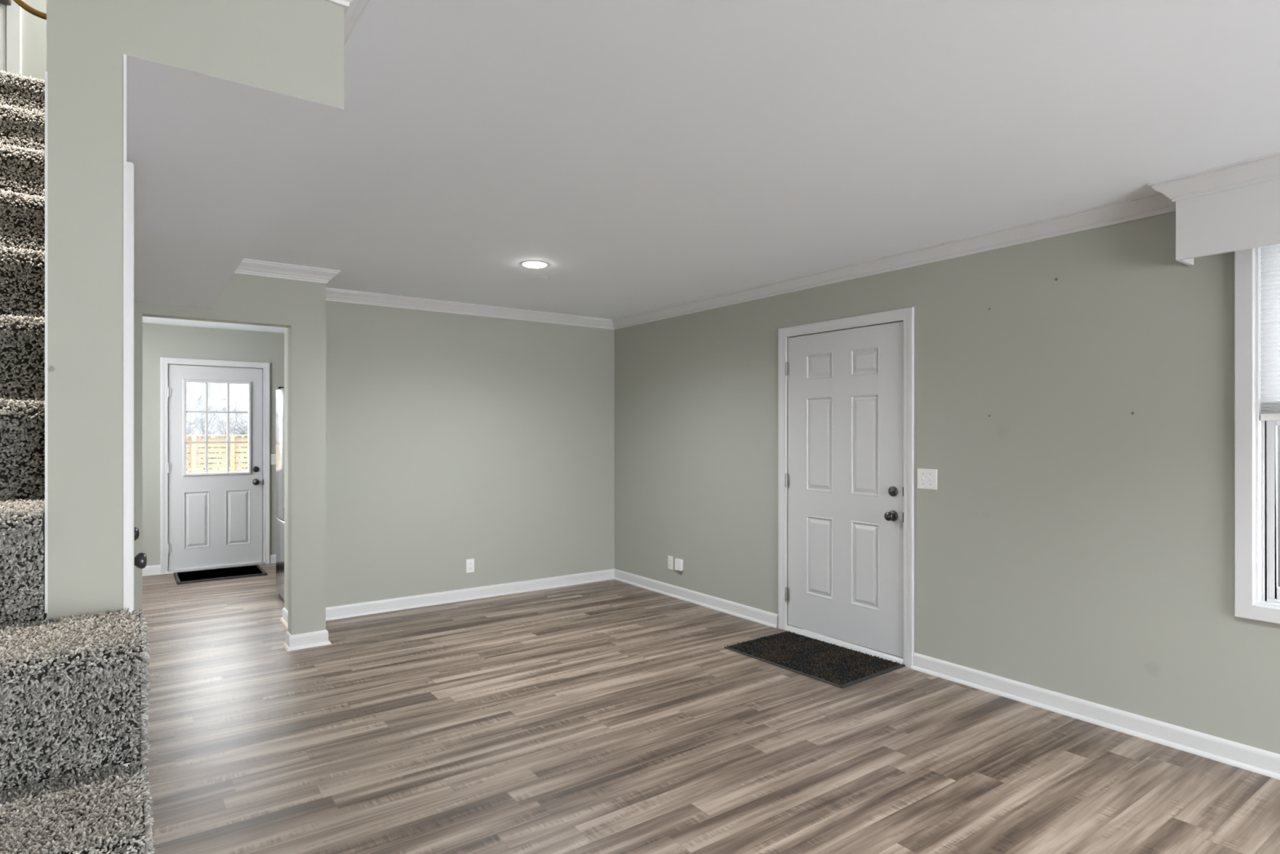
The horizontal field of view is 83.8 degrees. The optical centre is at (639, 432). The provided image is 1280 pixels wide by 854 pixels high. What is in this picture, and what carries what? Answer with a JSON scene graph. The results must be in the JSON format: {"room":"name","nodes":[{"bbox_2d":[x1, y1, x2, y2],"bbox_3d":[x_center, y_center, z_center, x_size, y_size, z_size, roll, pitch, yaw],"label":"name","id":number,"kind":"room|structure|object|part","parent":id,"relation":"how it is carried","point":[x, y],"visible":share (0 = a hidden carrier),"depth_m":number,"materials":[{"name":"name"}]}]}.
{"room":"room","nodes":[
{"label":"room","id":0,"kind":"room"},
{"bbox_2d":[5,0,46,80],"bbox_3d":[-1.501,-2.460,2.308,2.380,2.480,3.940,0,0,-36],"label":"wall","id":1,"kind":"structure","parent":0,"point":[33,28],"depth_m":3.52,"materials":[{"name":"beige paint"}]},
{"bbox_2d":[0,3,5,71],"bbox_3d":[-3.301,-2.345,3.308,0.546,2.020,0.034,0,0,-36],"label":"door","id":2,"kind":"structure","parent":1,"relation":"in","point":[2,7],"depth_m":3.45,"materials":[{"name":"white paint"}]},
{"bbox_2d":[0,0,11,5],"bbox_3d":[-3.179,-2.114,3.293,0.408,0.093,0.139,0,0,-36],"label":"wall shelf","id":3,"kind":"object","parent":1,"relation":"attached to","point":[8,2],"visible":1,"depth_m":3.43,"materials":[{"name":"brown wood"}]},
{"bbox_2d":[6,0,22,75],"bbox_3d":[-3.264,-2.368,3.307,0.605,2.095,0.018,0,0,-36],"label":"door frame","id":4,"kind":"structure","parent":1,"relation":"attached to","point":[14,11],"depth_m":3.46,"materials":[{"name":"white wood"}]},
{"bbox_2d":[46,0,123,782],"bbox_3d":[-1.790,-1.150,2.379,0.117,5.100,4.153,0,0,-36],"label":"wall","id":5,"kind":"structure","parent":0,"point":[85,37],"depth_m":1.38,"materials":[{"name":"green paint"}]},
{"bbox_2d":[44,71,47,613],"bbox_3d":[-1.125,-0.170,1.353,0.004,1.020,0.022,0,0,-36],"label":"bead","id":6,"kind":"object","parent":5,"relation":"attached to","point":[46,73],"visible":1,"depth_m":1.34},
{"bbox_2d":[123,53,126,767],"bbox_3d":[-1.200,0.326,1.663,0.005,2.149,0.613,0,0,-36],"label":"trim","id":7,"kind":"structure","parent":5,"relation":"attached to","point":[124,55],"depth_m":1.42,"materials":[{"name":"white wood"}]},
{"bbox_2d":[126,161,133,766],"bbox_3d":[-1.645,0.337,2.296,0.022,2.127,0.934,0,0,-36],"label":"door frame","id":8,"kind":"structure","parent":5,"relation":"attached to","point":[130,166],"depth_m":1.92,"materials":[{"name":"white wood"}]},
{"bbox_2d":[133,526,146,568],"bbox_3d":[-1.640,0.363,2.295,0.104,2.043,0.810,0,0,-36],"label":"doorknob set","id":9,"kind":"structure","parent":5,"relation":"in","point":[140,559],"depth_m":2.57,"materials":[{"name":"black metal"}]},
{"bbox_3d":[-1.824,0.465,2.581,0.069,0.062,0.062,0,0,-36],"label":"knob","id":10,"kind":"part","parent":9,"relation":"part of","materials":[{"name":"brown metal"}]},
{"bbox_2d":[0,272,325,635],"bbox_3d":[-3.769,0.165,3.587,4.072,2.470,0.120,0,0,-36],"label":"wall","id":11,"kind":"structure","parent":0,"point":[299,306],"depth_m":4.63,"materials":[{"name":"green paint"}]},
{"bbox_2d":[283,642,288,649],"bbox_3d":[-2.300,1.390,4.637,0.016,0.020,0.132,0,0,-36],"label":"trim","id":12,"kind":"structure","parent":11,"relation":"attached to","point":[285,645],"depth_m":4.63,"materials":[{"name":"white wood"}]},
{"bbox_2d":[285,629,331,651],"bbox_3d":[-2.193,1.353,4.704,0.265,0.094,0.149,0,0,-36],"label":"baseboard","id":13,"kind":"structure","parent":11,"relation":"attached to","point":[316,638],"depth_m":4.65,"materials":[{"name":"white wood"}]},
{"bbox_3d":[-2.193,1.391,4.704,0.265,0.019,0.149,0,0,-36],"label":"shoe moulding","id":14,"kind":"part","parent":13,"relation":"part of","materials":[{"name":"white wood"}]},
{"bbox_2d":[142,323,284,565],"bbox_3d":[-3.705,0.165,7.885,9.200,2.470,0.140,0,0,-36],"label":"wall","id":15,"kind":"structure","parent":0,"point":[158,340],"depth_m":7.08,"materials":[{"name":"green paint"}]},
{"bbox_2d":[142,564,160,576],"bbox_3d":[-5.333,1.353,6.618,1.476,0.094,0.014,0,0,-36],"label":"baseboard","id":16,"kind":"structure","parent":15,"relation":"attached to","point":[155,569],"depth_m":7.00,"materials":[{"name":"white wood"}]},
{"bbox_2d":[167,364,262,569],"bbox_3d":[-4.348,0.345,7.329,0.841,2.042,0.111,0,0,-36],"label":"door","id":17,"kind":"structure","parent":15,"relation":"in","point":[215,518],"depth_m":7.33,"materials":[{"name":"white paint"}]},
{"bbox_3d":[-4.348,-0.049,7.349,0.614,0.982,0.038,0,0,-36],"label":"glazing frame","id":18,"kind":"part","parent":17,"relation":"part of","materials":[{"name":"clear glass"}]},
{"bbox_3d":[-4.044,0.523,7.522,0.065,0.065,0.069,0,0,-36],"label":"knob","id":19,"kind":"part","parent":17,"relation":"part of","materials":[{"name":"brown metal"}]},
{"bbox_2d":[160,356,270,574],"bbox_3d":[-4.381,0.328,7.384,0.969,2.145,0.153,0,0,-36],"label":"door frame","id":20,"kind":"structure","parent":15,"relation":"attached to","point":[165,362],"depth_m":7.28,"materials":[{"name":"white wood"}]},
{"bbox_2d":[270,453,275,464],"bbox_3d":[-3.916,0.287,7.637,0.069,0.115,0.016,0,0,-36],"label":"switch plate","id":21,"kind":"object","parent":15,"relation":"attached to","point":[273,456],"visible":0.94,"depth_m":7.63,"materials":[{"name":"white plastic"}]},
{"bbox_2d":[270,554,275,564],"bbox_3d":[-2.667,1.353,8.537,3.153,0.094,0.014,0,0,-36],"label":"baseboard","id":22,"kind":"structure","parent":15,"relation":"attached to","point":[273,557],"depth_m":7.62,"materials":[{"name":"white wood"}]},
{"bbox_2d":[123,0,343,309],"bbox_3d":[-1.822,-0.910,2.877,0.415,0.320,3.307,0,0,-36],"label":"ceiling","id":23,"kind":"structure","parent":0,"point":[228,102],"depth_m":1.71,"materials":[{"name":"white paint"}]},
{"bbox_2d":[234,0,1279,329],"bbox_3d":[0.121,-1.028,2.985,3.920,0.083,6.703,0,0,-36],"label":"crown molding","id":24,"kind":"structure","parent":23,"relation":"attached to","point":[1264,168],"depth_m":4.21,"materials":[{"name":"white wood"}]},
{"bbox_2d":[284,327,288,610],"bbox_3d":[-2.407,0.165,5.083,0.112,2.470,0.717,0,0,-36],"label":"wall","id":25,"kind":"structure","parent":0,"point":[286,329],"depth_m":5.28,"materials":[{"name":"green paint"}]},
{"bbox_2d":[280,607,288,629],"bbox_3d":[-2.465,1.353,5.043,0.029,0.094,0.715,0,0,-36],"label":"baseboard","id":26,"kind":"structure","parent":25,"relation":"attached to","point":[284,620],"depth_m":5.23,"materials":[{"name":"white wood"}]},
{"bbox_3d":[-2.470,1.391,5.038,0.014,0.019,0.715,0,0,-36],"label":"shoe moulding","id":27,"kind":"part","parent":26,"relation":"part of","materials":[{"name":"white wood"}]},
{"bbox_2d":[325,300,614,607],"bbox_3d":[-1.397,0.165,6.112,2.730,2.470,0.147,0,0,-36],"label":"wall","id":28,"kind":"structure","parent":0,"point":[451,439],"depth_m":5.94,"materials":[{"name":"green paint"}]},
{"bbox_2d":[466,558,474,573],"bbox_3d":[-1.425,1.122,5.995,0.072,0.116,0.008,0,0,-36],"label":"wall outlet","id":29,"kind":"object","parent":28,"relation":"attached to","point":[469,562],"visible":1,"depth_m":5.99,"materials":[{"name":"white plastic"}]},
{"bbox_2d":[325,568,777,640],"bbox_3d":[-0.733,1.353,5.190,2.730,0.094,2.125,0,0,-36],"label":"baseboard","id":30,"kind":"structure","parent":28,"relation":"attached to","point":[764,617],"depth_m":5.88,"materials":[{"name":"white wood"}]},
{"bbox_2d":[0,563,1279,853],"bbox_3d":[0.044,1.460,2.677,9.200,0.120,13.094,0,0,-36],"label":"floor","id":31,"kind":"structure","parent":0,"point":[610,716],"depth_m":3.13,"materials":[{"name":"brown laminate"}]},
{"bbox_2d":[0,70,155,853],"bbox_3d":[-1.635,0.041,1.406,1.107,2.746,3.307,0,0,-36],"label":"staircase","id":32,"kind":"structure","parent":31,"relation":"on","point":[73,695],"depth_m":1.21,"materials":[{"name":"grey carpet"}]},
{"bbox_2d":[168,560,263,573],"bbox_3d":[-4.376,1.385,7.377,0.843,0.030,0.160,0,0,-36],"label":"threshold","id":33,"kind":"object","parent":31,"relation":"on","point":[260,562],"visible":0.71,"depth_m":7.32,"materials":[{"name":"white metal"}]},
{"bbox_2d":[173,564,266,584],"bbox_3d":[-4.136,1.393,7.034,0.744,0.019,0.600,0,0,-36],"label":"floor mat","id":34,"kind":"object","parent":31,"relation":"on","point":[225,573],"visible":1,"depth_m":6.96,"materials":[{"name":"grey rubber"}]},
{"bbox_2d":[275,386,284,602],"bbox_3d":[-2.545,0.507,5.945,0.764,1.785,0.820,0,0,-36],"label":"refrigerator","id":35,"kind":"object","parent":31,"relation":"on","point":[280,390],"visible":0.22,"depth_m":5.90,"materials":[{"name":"silver metal"}]},
{"bbox_3d":[-2.823,1.032,5.745,0.070,0.625,0.820,0,0,-36],"label":"freezer drawer","id":36,"kind":"part","parent":35,"relation":"part of","materials":[{"name":"silver metal"}]},
{"bbox_3d":[-2.944,0.172,5.913,0.070,1.075,0.407,0,0,-36],"label":"door","id":37,"kind":"part","parent":35,"relation":"part of","materials":[{"name":"silver metal"}]},
{"bbox_3d":[-2.860,0.250,5.734,0.006,0.700,0.016,0,0,-36],"label":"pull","id":38,"kind":"part","parent":35,"relation":"part of","materials":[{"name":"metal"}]},
{"bbox_2d":[724,631,905,688],"bbox_3d":[1.068,1.388,4.455,0.610,0.023,0.924,0,0,-37],"label":"doormat","id":39,"kind":"object","parent":31,"relation":"on","point":[842,667],"visible":1,"depth_m":4.38,"materials":[{"name":"black fabric"}]},
{"bbox_2d":[783,624,902,663],"bbox_3d":[1.353,1.382,4.707,0.148,0.036,0.941,0,0,-36],"label":"threshold","id":40,"kind":"object","parent":31,"relation":"on","point":[792,628],"visible":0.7,"depth_m":4.65,"materials":[{"name":"white metal"}]},
{"bbox_2d":[142,0,1279,333],"bbox_3d":[0.734,-1.143,3.260,7.400,0.153,12.834,0,0,-36],"label":"ceiling","id":41,"kind":"structure","parent":0,"point":[655,154],"depth_m":2.56,"materials":[{"name":"white paint"}]},
{"bbox_2d":[520,260,548,267],"bbox_3d":[-0.668,-1.061,4.522,0.172,0.018,0.172,0,0,-36],"label":"recessed light","id":42,"kind":"object","parent":41,"relation":"in","point":[531,264],"visible":1,"depth_m":4.49,"materials":[{"name":"white plastic"}]},
{"bbox_2d":[614,211,1279,754],"bbox_3d":[2.660,0.165,2.933,0.140,2.470,10.053,0,0,-36],"label":"wall","id":43,"kind":"structure","parent":0,"point":[1074,392],"depth_m":3.68,"materials":[{"name":"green paint"}]},
{"bbox_2d":[667,555,673,569],"bbox_3d":[0.261,1.121,6.138,0.008,0.116,0.072,0,0,-36],"label":"wall outlet","id":44,"kind":"object","parent":43,"relation":"attached to","point":[670,559],"visible":1,"depth_m":6.13,"materials":[{"name":"white plastic"}]},
{"bbox_2d":[675,558,683,572],"bbox_3d":[0.328,1.123,6.027,0.028,0.110,0.084,0,0,-36],"label":"box","id":45,"kind":"object","parent":43,"relation":"attached to","point":[678,562],"visible":1,"depth_m":6.01,"materials":[{"name":"white plastic"}]},
{"bbox_2d":[785,321,902,657],"bbox_3d":[1.306,0.344,4.678,0.109,2.031,0.942,0,0,-36],"label":"door","id":46,"kind":"structure","parent":43,"relation":"in","point":[844,477],"depth_m":4.64,"materials":[{"name":"white paint"}]},
{"bbox_3d":[1.522,0.509,4.345,0.069,0.065,0.065,0,0,-36],"label":"knob","id":47,"kind":"part","parent":46,"relation":"part of","materials":[{"name":"brown metal"}]},
{"bbox_2d":[777,306,914,667],"bbox_3d":[1.363,0.328,4.714,0.153,2.145,1.077,0,0,-36],"label":"door frame","id":48,"kind":"structure","parent":43,"relation":"attached to","point":[906,315],"depth_m":4.30,"materials":[{"name":"white wood"}]},
{"bbox_2d":[917,468,937,489],"bbox_3d":[1.674,0.272,4.168,0.016,0.118,0.126,0,0,-36],"label":"switch plate","id":49,"kind":"object","parent":43,"relation":"attached to","point":[926,477],"visible":1,"depth_m":4.17,"materials":[{"name":"white plastic"}]},
{"bbox_2d":[911,652,1279,779],"bbox_3d":[3.572,1.353,1.521,0.029,0.094,6.696,0,0,-36],"label":"baseboard","id":50,"kind":"structure","parent":43,"relation":"attached to","point":[1254,759],"depth_m":3.37,"materials":[{"name":"white wood"}]},
{"bbox_2d":[1175,178,1279,266],"bbox_3d":[2.980,-0.902,2.231,0.160,0.336,2.139,0,0,-36],"label":"window valance","id":51,"kind":"object","parent":43,"relation":"attached to","point":[1246,217],"visible":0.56,"depth_m":2.91,"materials":[{"name":"white wood"}]},
{"bbox_2d":[1234,247,1279,624],"bbox_3d":[3.083,-0.063,2.321,0.165,1.674,1.785,0,0,-36],"label":"window","id":52,"kind":"structure","parent":43,"relation":"in","point":[1256,590],"depth_m":2.96,"materials":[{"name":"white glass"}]},
{"bbox_2d":[1260,244,1279,420],"bbox_3d":[3.060,-0.438,2.303,0.038,0.778,1.636,0,0,-36],"label":"cellular shade","id":53,"kind":"object","parent":52,"relation":"attached to","point":[1270,255],"visible":0.78,"depth_m":2.94,"materials":[{"name":"white fabric"}]},
{"bbox_3d":[3.060,-0.064,2.303,0.030,0.029,1.636,0,0,-36],"label":"rail","id":54,"kind":"part","parent":53,"relation":"part of","materials":[{"name":"white plastic"}]},
{"bbox_3d":[3.100,0.316,2.333,0.030,0.777,1.640,0,0,-36],"label":"sash","id":55,"kind":"part","parent":52,"relation":"part of","materials":[{"name":"white plastic"}]},
{"bbox_3d":[-1.558,-3.750,2.267,2.520,0.100,3.940,0,0,-36],"label":"ceiling","id":56,"kind":"structure","parent":0,"visible":0},
{"bbox_2d":[13,0,46,20],"bbox_3d":[-2.689,-2.786,3.239,0.337,1.828,0.098,0,0,-36],"label":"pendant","id":57,"kind":"object","parent":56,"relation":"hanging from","point":[23,5],"visible":0.28,"depth_m":3.20,"materials":[{"name":"brown wood"}]},
{"label":"outside","id":58,"kind":"structure","parent":0,"visible":0},
{"bbox_2d":[187,466,245,470],"bbox_3d":[-20.717,2.000,45.896,100.000,0.300,81.296,0,0,-36],"label":"ground","id":59,"kind":"structure","parent":58,"point":[238,467],"depth_m":36.16,"materials":[{"name":"green plant"}]},
{"bbox_2d":[186,385,248,470],"bbox_3d":[-13.768,0.096,23.730,11.572,4.979,12.470,0,0,-36],"label":"thicket","id":60,"kind":"object","parent":59,"relation":"on","point":[242,430],"visible":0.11,"depth_m":22.71,"materials":[{"name":"grey plant"}]},
{"bbox_2d":[186,382,248,464],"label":"door window","id":61,"kind":"structure","parent":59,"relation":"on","point":[243,388],"depth_m":38.78,"materials":[{"name":"clear glass"}]},
{"bbox_2d":[186,435,248,473],"bbox_3d":[-9.641,0.964,17.672,9.000,1.818,0.150,0,0,-36],"label":"fence","id":62,"kind":"object","parent":59,"relation":"on","point":[193,450],"visible":0.02,"depth_m":17.26,"materials":[{"name":"brown wood"}]},
{"bbox_3d":[-10.602,0.966,16.954,0.090,1.768,0.088,0,0,-36],"label":"fence post","id":63,"kind":"part","parent":62,"relation":"part of","materials":[{"name":"brown wood"}]},
{"bbox_3d":[-9.641,0.068,17.672,9.000,0.026,0.150,0,0,-36],"label":"rail","id":64,"kind":"part","parent":62,"relation":"part of","materials":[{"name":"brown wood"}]},
{"bbox_3d":[-9.953,0.966,17.421,0.090,1.768,0.088,0,0,-36],"label":"fence post","id":65,"kind":"part","parent":62,"relation":"part of","materials":[{"name":"brown wood"}]},
{"bbox_3d":[6.378,2.000,4.834,7.998,0.300,16.394,0,0,-36],"label":"ground","id":66,"kind":"structure","parent":0,"visible":0},
{"bbox_2d":[1277,426,1279,586],"bbox_3d":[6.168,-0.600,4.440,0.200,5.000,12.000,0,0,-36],"label":"window","id":67,"kind":"structure","parent":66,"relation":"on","point":[1278,427],"depth_m":5.72,"materials":[{"name":"clear glass"}]}
]}

